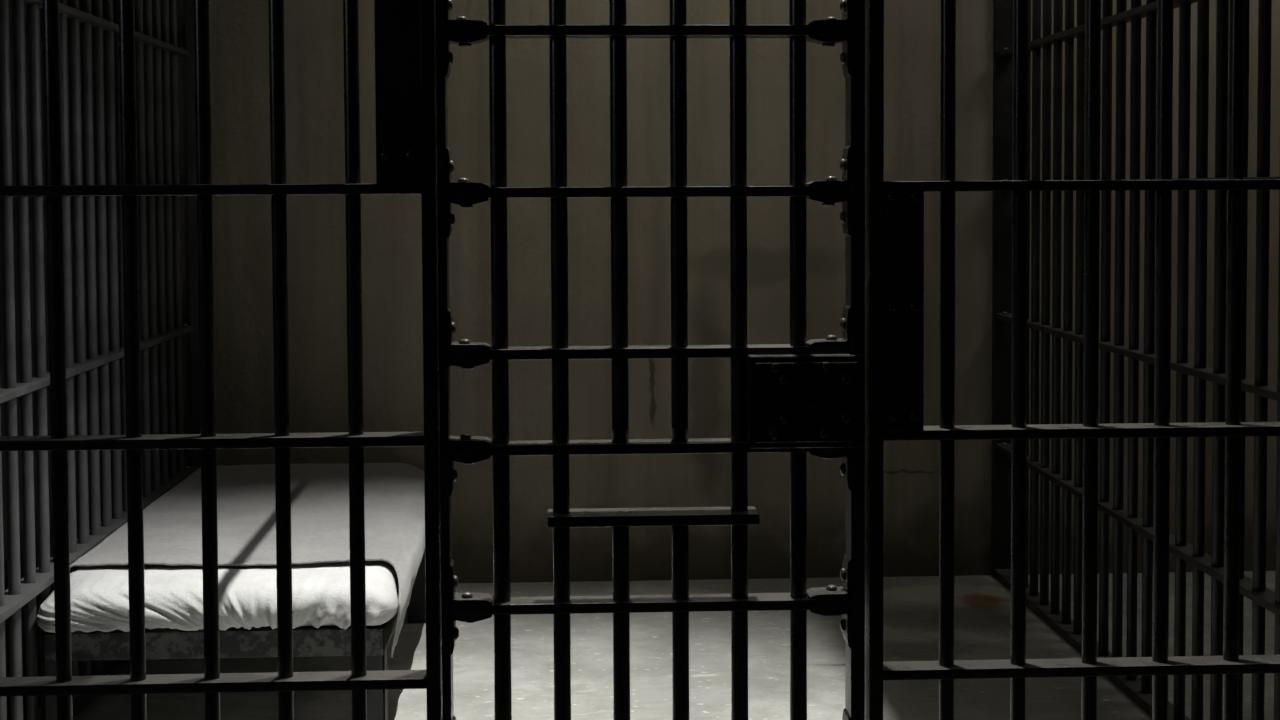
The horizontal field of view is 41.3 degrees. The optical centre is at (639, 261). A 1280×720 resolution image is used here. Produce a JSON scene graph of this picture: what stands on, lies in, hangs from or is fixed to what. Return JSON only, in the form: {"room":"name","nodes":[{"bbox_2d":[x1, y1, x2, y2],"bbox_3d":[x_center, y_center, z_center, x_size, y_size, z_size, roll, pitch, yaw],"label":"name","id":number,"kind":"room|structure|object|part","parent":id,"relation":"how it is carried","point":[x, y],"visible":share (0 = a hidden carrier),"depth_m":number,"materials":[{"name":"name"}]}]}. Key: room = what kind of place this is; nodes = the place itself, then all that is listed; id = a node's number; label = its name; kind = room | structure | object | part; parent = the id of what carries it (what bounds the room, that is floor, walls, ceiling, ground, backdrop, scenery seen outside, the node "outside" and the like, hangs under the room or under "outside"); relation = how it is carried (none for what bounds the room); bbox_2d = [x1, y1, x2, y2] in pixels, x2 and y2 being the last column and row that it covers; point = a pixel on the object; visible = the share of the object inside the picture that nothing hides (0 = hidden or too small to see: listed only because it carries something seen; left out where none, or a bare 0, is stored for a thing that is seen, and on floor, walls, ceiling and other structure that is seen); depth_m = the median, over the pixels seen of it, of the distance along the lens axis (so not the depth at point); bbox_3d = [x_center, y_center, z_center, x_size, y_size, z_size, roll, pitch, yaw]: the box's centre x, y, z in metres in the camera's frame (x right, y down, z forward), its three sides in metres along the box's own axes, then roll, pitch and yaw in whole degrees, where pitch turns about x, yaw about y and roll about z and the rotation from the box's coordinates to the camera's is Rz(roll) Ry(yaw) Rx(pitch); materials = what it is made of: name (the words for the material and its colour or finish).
{"room":"prison interior","nodes":[
{"label":"prison interior","id":0,"kind":"room"},
{"bbox_2d":[0,0,122,719],"bbox_3d":[-1.753,-0.533,4.587,0.010,3.700,3.600,0,2,-3],"label":"wall","id":1,"kind":"structure","parent":0,"point":[10,1],"depth_m":4.92,"materials":[{"name":"metal"}]},
{"bbox_2d":[38,571,1274,719],"bbox_3d":[0.073,1.434,3.038,6.800,0.120,7.020,0,2,-3],"label":"floor","id":2,"kind":"structure","parent":0,"point":[982,603],"depth_m":5.41,"materials":[{"name":"concrete"}]},
{"bbox_2d":[0,0,200,719],"bbox_3d":[-1.612,-0.020,4.634,0.112,2.670,3.558,0,2,-3],"label":"bars","id":3,"kind":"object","parent":2,"relation":"on","point":[157,51],"depth_m":5.10,"materials":[{"name":"grey metal"}]},
{"bbox_3d":[-1.625,1.279,4.683,0.070,0.024,3.550,0,2,-3],"label":"rail","id":4,"kind":"part","parent":3,"relation":"part of","materials":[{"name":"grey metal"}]},
{"bbox_3d":[-1.629,0.323,4.643,0.060,0.020,3.550,0,2,-3],"label":"rail","id":5,"kind":"part","parent":3,"relation":"part of","materials":[{"name":"grey metal"}]},
{"bbox_3d":[-1.627,0.857,4.665,0.074,0.022,3.550,0,2,-3],"label":"rail","id":6,"kind":"part","parent":3,"relation":"part of","materials":[{"name":"grey metal"}]},
{"bbox_3d":[-1.635,-0.704,4.600,0.060,0.020,3.550,0,2,-3],"label":"rail","id":7,"kind":"part","parent":3,"relation":"part of","materials":[{"name":"grey metal"}]},
{"bbox_3d":[-1.667,-0.093,6.393,0.060,2.670,0.035,0,2,-3],"label":"post","id":8,"kind":"part","parent":3,"relation":"part of","materials":[{"name":"grey metal"}]},
{"bbox_2d":[0,0,442,719],"bbox_3d":[-1.013,0.048,2.817,1.350,2.680,0.076,0,2,-3],"label":"bars","id":9,"kind":"object","parent":2,"relation":"on","point":[405,30],"visible":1,"depth_m":2.83,"materials":[{"name":"black paint"}]},
{"bbox_3d":[-1.026,-0.117,2.814,1.326,0.018,0.057,0,2,-3],"label":"rail","id":10,"kind":"part","parent":9,"relation":"part of","materials":[{"name":"black metal"}]},
{"bbox_3d":[-1.024,0.303,2.831,1.326,0.018,0.057,0,2,-3],"label":"rail","id":11,"kind":"part","parent":9,"relation":"part of","materials":[{"name":"black metal"}]},
{"bbox_3d":[-1.022,0.712,2.848,1.326,0.018,0.057,0,2,-3],"label":"rail","id":12,"kind":"part","parent":9,"relation":"part of","materials":[{"name":"black metal"}]},
{"bbox_3d":[-0.401,-0.522,2.800,0.074,0.787,0.010,0,2,-3],"label":"plate","id":13,"kind":"part","parent":9,"relation":"part of","materials":[{"name":"black paint"}]},
{"bbox_2d":[435,0,864,719],"bbox_3d":[0.022,0.296,2.868,0.715,2.094,0.096,0,2,-1],"label":"door","id":14,"kind":"structure","parent":9,"relation":"attached to","point":[799,397],"depth_m":2.85,"materials":[{"name":"black metal"}]},
{"bbox_3d":[0.013,-0.385,2.850,0.675,0.018,0.057,0,2,-3],"label":"rail","id":15,"kind":"part","parent":14,"relation":"part of","materials":[{"name":"black metal"}]},
{"bbox_3d":[0.015,-0.117,2.861,0.675,0.018,0.057,0,2,-3],"label":"rail","id":16,"kind":"part","parent":14,"relation":"part of","materials":[{"name":"black metal"}]},
{"bbox_3d":[0.016,0.153,2.873,0.675,0.018,0.057,0,2,-3],"label":"rail","id":17,"kind":"part","parent":14,"relation":"part of","materials":[{"name":"black metal"}]},
{"bbox_3d":[0.017,0.313,2.879,0.675,0.018,0.057,0,2,-3],"label":"rail","id":18,"kind":"part","parent":14,"relation":"part of","materials":[{"name":"black metal"}]},
{"bbox_3d":[0.018,0.582,2.890,0.675,0.018,0.057,0,2,-3],"label":"rail","id":19,"kind":"part","parent":14,"relation":"part of","materials":[{"name":"black metal"}]},
{"bbox_3d":[0.021,0.433,2.881,0.357,0.019,0.074,0,2,-3],"label":"food slot sill","id":20,"kind":"part","parent":14,"relation":"part of","materials":[{"name":"black metal"}]},
{"bbox_2d":[42,548,425,719],"bbox_3d":[-1.164,1.105,5.455,0.892,0.350,1.953,0,2,-3],"label":"bed","id":21,"kind":"object","parent":2,"relation":"on","point":[325,640],"visible":0.23,"depth_m":4.48,"materials":[{"name":"paint"}]},
{"bbox_3d":[-1.588,0.970,5.430,0.045,0.075,1.953,0,2,-3],"label":"rail","id":22,"kind":"part","parent":21,"relation":"part of","materials":[{"name":"metal"}]},
{"bbox_3d":[-1.530,1.150,4.498,0.071,0.343,0.071,0,2,-3],"label":"leg","id":23,"kind":"part","parent":21,"relation":"part of","materials":[{"name":"metal"}]},
{"bbox_3d":[-1.121,1.007,4.497,0.892,0.075,0.045,0,2,-3],"label":"rail","id":24,"kind":"part","parent":21,"relation":"part of","materials":[{"name":"metal"}]},
{"bbox_2d":[36,561,398,632],"bbox_3d":[-1.153,0.869,5.420,0.937,0.122,1.994,0,2,-3],"label":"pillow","id":25,"kind":"object","parent":21,"relation":"on","point":[320,591],"visible":0.29,"depth_m":4.46,"materials":[{"name":"white fabric"}]},
{"bbox_2d":[70,463,424,657],"bbox_3d":[-1.150,0.903,5.461,0.947,0.230,1.936,0,2,-3],"label":"blanket","id":26,"kind":"object","parent":25,"relation":"on","point":[394,501],"visible":0.73,"depth_m":5.26,"materials":[{"name":"grey fabric"}]},
{"bbox_3d":[-0.712,1.144,4.535,0.071,0.343,0.071,0,2,-3],"label":"leg","id":27,"kind":"part","parent":21,"relation":"part of","materials":[{"name":"metal"}]},
{"bbox_3d":[-0.742,0.964,5.468,0.045,0.075,1.953,0,2,-3],"label":"rail","id":28,"kind":"part","parent":21,"relation":"part of","materials":[{"name":"paint"}]},
{"bbox_3d":[-0.776,1.086,5.937,0.071,0.343,0.071,0,2,-3],"label":"leg","id":29,"kind":"part","parent":21,"relation":"part of","materials":[{"name":"metal"}]},
{"bbox_2d":[865,0,1279,719],"bbox_3d":[0.997,0.034,2.908,1.226,2.680,0.076,0,2,-3],"label":"bars","id":30,"kind":"object","parent":2,"relation":"on","point":[894,210],"visible":1,"depth_m":2.89,"materials":[{"name":"black paint"}]},
{"bbox_3d":[0.443,0.076,2.863,0.068,0.421,0.010,0,2,-3],"label":"plate","id":31,"kind":"part","parent":30,"relation":"part of","materials":[{"name":"black paint"}]},
{"bbox_3d":[1.010,0.289,2.923,1.202,0.018,0.057,0,2,-3],"label":"rail","id":32,"kind":"part","parent":30,"relation":"part of","materials":[{"name":"black metal"}]},
{"bbox_3d":[1.012,0.698,2.940,1.202,0.018,0.057,0,2,-3],"label":"rail","id":33,"kind":"part","parent":30,"relation":"part of","materials":[{"name":"black metal"}]},
{"bbox_3d":[1.008,-0.131,2.906,1.202,0.018,0.057,0,2,-3],"label":"rail","id":34,"kind":"part","parent":30,"relation":"part of","materials":[{"name":"black metal"}]},
{"bbox_2d":[991,0,1279,719],"bbox_3d":[1.479,-0.041,4.774,0.083,2.670,3.558,0,2,-3],"label":"bars","id":35,"kind":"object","parent":2,"relation":"on","point":[1139,688],"depth_m":5.05,"materials":[{"name":"black metal"}]},
{"bbox_3d":[1.399,-0.114,6.532,0.083,2.670,0.035,0,2,-3],"label":"post","id":36,"kind":"part","parent":35,"relation":"part of","materials":[{"name":"black metal"}]},
{"bbox_3d":[1.482,1.273,4.824,0.070,0.024,3.550,0,2,-3],"label":"rail","id":37,"kind":"part","parent":35,"relation":"part of","materials":[{"name":"black metal"}]},
{"bbox_3d":[1.472,-0.718,4.741,0.060,0.020,3.550,0,2,-3],"label":"rail","id":38,"kind":"part","parent":35,"relation":"part of","materials":[{"name":"black metal"}]},
{"bbox_3d":[1.477,0.281,4.783,0.060,0.020,3.550,0,2,-3],"label":"rail","id":39,"kind":"part","parent":35,"relation":"part of","materials":[{"name":"black metal"}]},
{"bbox_3d":[1.480,0.783,4.804,0.060,0.020,3.550,0,2,-3],"label":"rail","id":40,"kind":"part","parent":35,"relation":"part of","materials":[{"name":"black metal"}]},
{"bbox_3d":[1.475,-0.221,4.762,0.060,0.020,3.550,0,2,-3],"label":"rail","id":41,"kind":"part","parent":35,"relation":"part of","materials":[{"name":"black metal"}]},
{"bbox_2d":[177,0,1279,582],"bbox_3d":[-0.100,-0.562,6.540,6.800,3.820,0.150,0,2,-3],"label":"wall","id":42,"kind":"structure","parent":0,"point":[391,224],"depth_m":6.50,"materials":[{"name":"paint"}]}
]}

